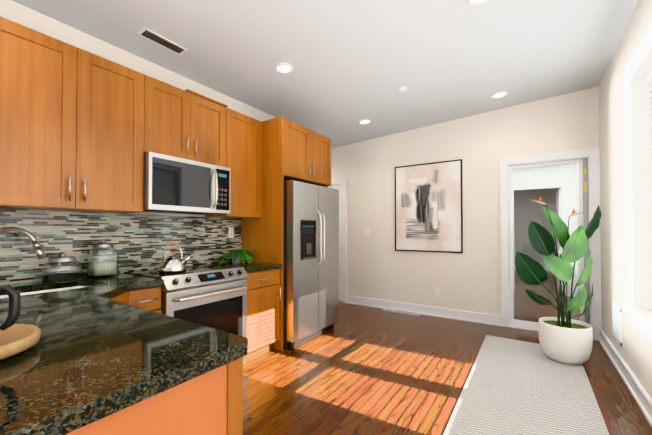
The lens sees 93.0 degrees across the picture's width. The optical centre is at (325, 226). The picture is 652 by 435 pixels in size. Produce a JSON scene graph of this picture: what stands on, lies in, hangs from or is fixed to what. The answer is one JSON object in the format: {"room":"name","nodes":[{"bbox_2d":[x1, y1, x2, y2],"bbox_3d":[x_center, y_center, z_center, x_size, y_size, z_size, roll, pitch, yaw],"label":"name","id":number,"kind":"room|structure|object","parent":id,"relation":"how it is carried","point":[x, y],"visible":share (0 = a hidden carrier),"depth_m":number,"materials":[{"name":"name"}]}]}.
{"room":"kitchen","nodes":[
{"label":"kitchen","id":0,"kind":"room"},
{"bbox_2d":[0,288,76,297],"bbox_3d":[-1.901,0.517,1.899,0.031,0.199,0.612,-1,-1,34],"label":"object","id":1,"kind":"structure","parent":0,"relation":"attached to","point":[59,289],"depth_m":2.02,"materials":[{"name":"silver metal"}]},
{"bbox_2d":[0,0,275,218],"bbox_3d":[-2.607,-0.230,2.482,1.460,3.050,8.180,-1,-1,34],"label":"wall","id":2,"kind":"structure","parent":0,"point":[11,10],"depth_m":2.51,"materials":[{"name":"white paint"}]},
{"bbox_2d":[0,16,3,207],"bbox_3d":[-2.225,-0.655,1.443,0.330,1.070,0.924,-1,-1,34],"label":"upper cabinet","id":3,"kind":"object","parent":2,"relation":"attached to","point":[1,18],"depth_m":1.75,"materials":[{"name":"brown wood"}]},
{"bbox_2d":[2,18,155,213],"bbox_3d":[-1.775,-0.645,2.120,0.330,1.070,0.996,-1,-1,34],"label":"upper cabinet","id":4,"kind":"object","parent":2,"relation":"attached to","point":[81,130],"depth_m":2.01,"materials":[{"name":"brown wood"}]},
{"bbox_2d":[0,209,241,284],"bbox_3d":[-1.799,0.138,2.364,0.007,0.486,2.948,-1,-1,34],"label":"backsplash","id":5,"kind":"structure","parent":2,"relation":"attached to","point":[139,241],"depth_m":2.46,"materials":[{"name":"tile"}]},
{"bbox_2d":[228,227,233,237],"bbox_3d":[-1.061,0.073,3.459,0.010,0.118,0.072,-1,-1,34],"label":"outlet","id":6,"kind":"object","parent":5,"relation":"attached to","point":[230,232],"visible":1,"depth_m":3.45,"materials":[{"name":"white plastic"}]},
{"bbox_2d":[156,79,227,167],"bbox_3d":[-1.326,-0.875,2.797,0.330,0.619,0.770,-1,-1,34],"label":"upper cabinet","id":7,"kind":"object","parent":2,"relation":"attached to","point":[191,125],"depth_m":2.71,"materials":[{"name":"brown wood"}]},
{"bbox_2d":[143,152,229,214],"bbox_3d":[-1.274,-0.340,2.755,0.454,0.442,0.762,-1,-1,34],"label":"microwave","id":8,"kind":"object","parent":7,"relation":"attached to","point":[175,185],"visible":0.96,"depth_m":2.58,"materials":[{"name":"grey metal"}]},
{"bbox_2d":[205,108,261,217],"bbox_3d":[-1.000,-0.628,3.284,0.330,1.070,0.553,-1,-1,34],"label":"upper cabinet","id":9,"kind":"object","parent":2,"relation":"attached to","point":[244,132],"depth_m":3.23,"materials":[{"name":"brown wood"}]},
{"bbox_2d":[12,0,637,147],"bbox_3d":[-0.938,-1.600,1.462,5.450,0.387,8.300,-1,-1,34],"label":"ceiling","id":10,"kind":"structure","parent":0,"point":[353,63],"depth_m":2.71,"materials":[{"name":"white paint"}]},
{"bbox_2d":[137,27,187,54],"bbox_3d":[-1.306,-1.478,2.487,0.116,0.013,0.350,-1,-1,34],"label":"ceiling vent","id":11,"kind":"object","parent":10,"relation":"in","point":[154,37],"visible":1,"depth_m":2.47,"materials":[{"name":"silver metal"}]},
{"bbox_2d":[274,63,293,73],"bbox_3d":[-0.397,-1.495,2.933,0.184,0.019,0.184,-1,-1,34],"label":"recessed light","id":12,"kind":"object","parent":10,"relation":"in","point":[284,68],"visible":1,"depth_m":2.93,"materials":[{"name":"white"}]},
{"bbox_2d":[358,119,370,123],"bbox_3d":[0.551,-1.474,4.374,0.184,0.019,0.184,-1,-1,34],"label":"recessed light","id":13,"kind":"object","parent":10,"relation":"in","point":[365,121],"visible":1,"depth_m":4.37,"materials":[{"name":"white"}]},
{"bbox_2d":[399,86,406,91],"bbox_3d":[0.857,-1.517,3.426,0.086,0.033,0.086,-1,-1,34],"label":"smoke detector","id":14,"kind":"object","parent":10,"relation":"attached to","point":[402,88],"visible":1,"depth_m":3.40,"materials":[{"name":"white plastic"}]},
{"bbox_2d":[467,0,489,5],"bbox_3d":[1.072,-1.588,2.136,0.184,0.019,0.184,-1,-1,34],"label":"recessed light","id":15,"kind":"object","parent":10,"relation":"in","point":[475,2],"visible":1,"depth_m":2.19,"materials":[{"name":"white"}]},
{"bbox_2d":[491,91,507,98],"bbox_3d":[2.068,-1.564,3.691,0.184,0.019,0.184,-1,-1,34],"label":"recessed light","id":16,"kind":"object","parent":10,"relation":"in","point":[500,94],"visible":0.98,"depth_m":3.69,"materials":[{"name":"white"}]},
{"bbox_2d":[243,269,651,434],"bbox_3d":[1.418,1.371,4.237,6.250,0.100,15.600,-1,-1,34],"label":"floor","id":17,"kind":"structure","parent":0,"point":[361,370],"depth_m":2.67,"materials":[{"name":"brown wood"}]},
{"bbox_2d":[80,286,160,291],"bbox_3d":[-1.487,0.857,2.255,0.634,0.870,0.270,-1,-1,34],"label":"base cabinet","id":18,"kind":"object","parent":17,"relation":"on","point":[80,286],"depth_m":2.19,"materials":[{"name":"brown wood"}]},
{"bbox_2d":[9,275,111,284],"bbox_3d":[-1.866,0.398,2.076,0.210,0.042,1.000,-1,-1,34],"label":"countertop","id":19,"kind":"structure","parent":18,"relation":"on","point":[75,282],"depth_m":2.15,"materials":[{"name":"stone"}]},
{"bbox_2d":[86,240,118,277],"bbox_3d":[-1.685,0.243,2.336,0.173,0.275,0.173,-1,-1,34],"label":"jar","id":20,"kind":"object","parent":19,"relation":"on","point":[98,269],"visible":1,"depth_m":2.29,"materials":[{"name":"clear glass"}]},
{"bbox_2d":[80,273,159,292],"bbox_3d":[-1.483,0.400,2.217,0.330,0.042,0.340,-1,-1,34],"label":"countertop","id":21,"kind":"structure","parent":18,"relation":"on","point":[121,283],"depth_m":2.11,"materials":[{"name":"stone"}]},
{"bbox_2d":[109,288,160,313],"bbox_3d":[-1.260,0.851,1.839,0.338,0.870,0.373,-1,-1,34],"label":"base cabinet","id":22,"kind":"object","parent":17,"relation":"on","point":[136,297],"depth_m":2.10,"materials":[{"name":"brown wood"}]},
{"bbox_2d":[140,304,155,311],"bbox_3d":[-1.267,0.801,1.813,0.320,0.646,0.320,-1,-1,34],"label":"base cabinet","id":23,"kind":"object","parent":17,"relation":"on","point":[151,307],"depth_m":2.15,"materials":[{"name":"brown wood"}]},
{"bbox_2d":[65,344,251,434],"bbox_3d":[-1.116,0.839,1.039,1.464,0.870,0.896,-1,-1,34],"label":"base cabinet","id":24,"kind":"object","parent":17,"relation":"on","point":[209,403],"depth_m":0.85,"materials":[{"name":"brown wood"}]},
{"bbox_2d":[0,281,247,434],"bbox_3d":[-1.345,0.385,1.182,2.068,0.042,0.930,-1,-1,34],"label":"countertop","id":25,"kind":"structure","parent":24,"relation":"on","point":[94,353],"depth_m":0.85,"materials":[{"name":"stone"}]},
{"bbox_2d":[0,324,40,359],"bbox_3d":[-0.995,0.336,0.835,0.330,0.047,0.330,-1,-1,34],"label":"wood tray","id":26,"kind":"object","parent":25,"relation":"on","point":[15,339],"visible":0.94,"depth_m":0.88,"materials":[{"name":"beige wood"}]},
{"bbox_2d":[0,284,19,330],"bbox_3d":[-0.931,0.200,0.816,0.120,0.236,0.166,-1,-1,34],"label":"press","id":27,"kind":"object","parent":26,"relation":"on","point":[12,293],"visible":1,"depth_m":0.84,"materials":[{"name":"black plastic"}]},
{"bbox_2d":[0,227,45,258],"bbox_3d":[-1.934,0.190,1.901,0.169,0.369,0.288,-1,-1,34],"label":"faucet","id":28,"kind":"object","parent":25,"relation":"on","point":[39,252],"visible":1,"depth_m":1.94,"materials":[{"name":"silver metal"}]},
{"bbox_2d":[42,253,81,282],"bbox_3d":[-1.812,0.283,2.126,0.215,0.190,0.215,-1,-1,34],"label":"jar","id":29,"kind":"object","parent":25,"relation":"on","point":[62,258],"visible":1,"depth_m":2.08,"materials":[{"name":"clear glass"}]},
{"bbox_2d":[124,264,248,364],"bbox_3d":[-1.164,0.836,2.665,0.698,0.924,0.762,-1,-1,34],"label":"range","id":30,"kind":"object","parent":17,"relation":"on","point":[211,296],"visible":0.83,"depth_m":2.52,"materials":[{"name":"grey metal"}]},
{"bbox_2d":[158,241,190,272],"bbox_3d":[-1.266,0.251,2.558,0.212,0.250,0.216,-1,-1,34],"label":"kettle","id":31,"kind":"object","parent":30,"relation":"on","point":[172,263],"visible":1,"depth_m":2.50,"materials":[{"name":"silver metal"}]},
{"bbox_2d":[247,268,279,358],"bbox_3d":[-0.868,0.871,3.218,0.598,0.870,0.480,-1,-1,34],"label":"base cabinet","id":32,"kind":"object","parent":17,"relation":"on","point":[263,288],"depth_m":3.07,"materials":[{"name":"brown wood"}]},
{"bbox_2d":[212,261,281,272],"bbox_3d":[-0.856,0.415,3.216,0.628,0.042,0.478,-1,-1,34],"label":"countertop","id":33,"kind":"structure","parent":32,"relation":"on","point":[260,266],"depth_m":3.12,"materials":[{"name":"stone"}]},
{"bbox_2d":[208,248,259,264],"bbox_3d":[-0.922,0.314,3.238,0.459,0.160,0.505,-1,-1,34],"label":"fern plant","id":34,"kind":"object","parent":33,"relation":"on","point":[237,255],"visible":0.98,"depth_m":3.22,"materials":[{"name":"green plant"}]},
{"bbox_2d":[241,116,330,350],"bbox_3d":[-0.432,0.080,3.832,0.656,2.470,1.005,-1,-1,34],"label":"surround","id":35,"kind":"object","parent":17,"relation":"on","point":[291,150],"visible":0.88,"depth_m":3.39,"materials":[{"name":"brown wood"}]},
{"bbox_2d":[283,180,338,348],"bbox_3d":[-0.357,0.414,3.774,0.784,1.800,0.912,-1,-1,34],"label":"refrigerator","id":36,"kind":"object","parent":17,"relation":"on","point":[311,265],"visible":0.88,"depth_m":3.45,"materials":[{"name":"grey metal"}]},
{"bbox_2d":[383,309,419,315],"bbox_3d":[1.159,1.325,4.770,0.570,0.007,0.090,-1,-1,34],"label":"floor vent","id":37,"kind":"object","parent":17,"relation":"in","point":[401,312],"visible":1,"depth_m":4.74,"materials":[{"name":"white metal"}]},
{"bbox_2d":[443,335,608,434],"bbox_3d":[1.422,1.287,2.187,0.850,0.008,3.090,-1,-1,34],"label":"rug","id":38,"kind":"object","parent":17,"relation":"on","point":[514,387],"visible":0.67,"depth_m":2.32,"materials":[{"name":"white fabric"}]},
{"bbox_2d":[515,196,600,364],"bbox_3d":[2.273,0.490,3.024,0.701,1.610,0.629,-1,-1,34],"label":"potted plant","id":39,"kind":"object","parent":38,"relation":"on","point":[563,339],"visible":1,"depth_m":2.97,"materials":[{"name":"white"}]},
{"bbox_2d":[330,86,598,314],"bbox_3d":[1.262,-0.195,4.891,5.230,3.050,0.120,-1,-1,34],"label":"wall","id":40,"kind":"structure","parent":0,"point":[481,145],"depth_m":4.42,"materials":[{"name":"white paint"}]},
{"bbox_2d":[328,179,346,302],"bbox_3d":[-0.021,0.260,5.692,0.964,2.162,0.098,-1,-1,34],"label":"door frame","id":41,"kind":"structure","parent":40,"relation":"attached to","point":[342,188],"depth_m":5.44,"materials":[{"name":"white wood"}]},
{"bbox_2d":[363,228,369,234],"bbox_3d":[0.677,0.089,5.198,0.115,0.118,0.010,-1,-1,34],"label":"light switch","id":42,"kind":"object","parent":40,"relation":"attached to","point":[366,231],"visible":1,"depth_m":5.20,"materials":[{"name":"white plastic"}]},
{"bbox_2d":[395,159,462,252],"bbox_3d":[1.511,-0.279,4.636,0.991,1.324,0.029,-1,-1,34],"label":"picture","id":43,"kind":"object","parent":40,"relation":"attached to","point":[428,208],"visible":1,"depth_m":4.61,"materials":[{"name":"paper"}]},
{"bbox_2d":[435,287,439,295],"bbox_3d":[1.639,0.961,4.546,0.072,0.118,0.010,-1,-1,34],"label":"electrical outlet","id":44,"kind":"object","parent":40,"relation":"attached to","point":[437,290],"visible":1,"depth_m":4.54,"materials":[{"name":"white plastic"}]},
{"bbox_2d":[346,265,651,427],"bbox_3d":[1.361,1.253,4.216,5.880,0.135,15.100,-1,-1,34],"label":"baseboard","id":45,"kind":"structure","parent":40,"relation":"attached to","point":[640,395],"depth_m":4.18,"materials":[{"name":"white wood"}]},
{"bbox_2d":[509,158,589,328],"bbox_3d":[2.768,0.248,3.878,0.802,2.094,0.047,-1,-1,34],"label":"door","id":46,"kind":"structure","parent":40,"relation":"in","point":[582,176],"depth_m":3.87,"materials":[{"name":"white"}]},
{"bbox_2d":[500,148,601,340],"bbox_3d":[2.771,0.209,3.882,0.999,2.212,0.178,-1,-1,34],"label":"door frame","id":47,"kind":"structure","parent":40,"relation":"attached to","point":[592,155],"depth_m":3.85,"materials":[{"name":"white wood"}]},
{"bbox_2d":[513,163,576,296],"bbox_3d":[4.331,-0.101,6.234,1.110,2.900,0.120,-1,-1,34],"label":"wall","id":48,"kind":"structure","parent":0,"point":[528,194],"depth_m":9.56,"materials":[{"name":"white paint"}]},
{"bbox_2d":[556,189,561,290],"bbox_3d":[4.842,0.302,6.418,0.040,2.080,0.720,-1,-1,34],"label":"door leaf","id":49,"kind":"structure","parent":48,"relation":"in","point":[558,202],"depth_m":6.23,"materials":[{"name":"white wood"}]},
{"bbox_2d":[575,163,579,290],"bbox_3d":[4.095,-0.122,4.770,0.120,2.900,2.820,-1,-1,34],"label":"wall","id":50,"kind":"structure","parent":0,"point":[577,204],"depth_m":5.79,"materials":[{"name":"white paint"}]},
{"bbox_2d":[599,0,651,398],"bbox_3d":[1.047,-0.264,0.121,0.300,3.050,8.300,-1,-1,34],"label":"wall","id":51,"kind":"structure","parent":0,"point":[634,350],"depth_m":2.82,"materials":[{"name":"white paint"}]},
{"bbox_2d":[612,302,621,345],"bbox_3d":[2.713,0.901,2.888,0.012,0.320,0.360,-1,-1,34],"label":"air vent","id":52,"kind":"object","parent":51,"relation":"in","point":[616,322],"visible":1,"depth_m":2.85,"materials":[{"name":"white metal"}]},
{"bbox_2d":[621,23,651,341],"bbox_3d":[2.096,-0.255,1.801,0.295,2.000,1.560,-1,-1,34],"label":"window","id":53,"kind":"structure","parent":51,"relation":"in","point":[638,168],"depth_m":2.38,"materials":[{"name":"white"}]},
{"bbox_2d":[646,70,651,308],"bbox_3d":[2.111,-0.268,1.792,0.060,1.762,1.310,-1,-1,34],"label":"window blinds","id":54,"kind":"object","parent":53,"relation":"attached to","point":[649,78],"visible":1,"depth_m":2.32,"materials":[{"name":"grey"}]}
]}

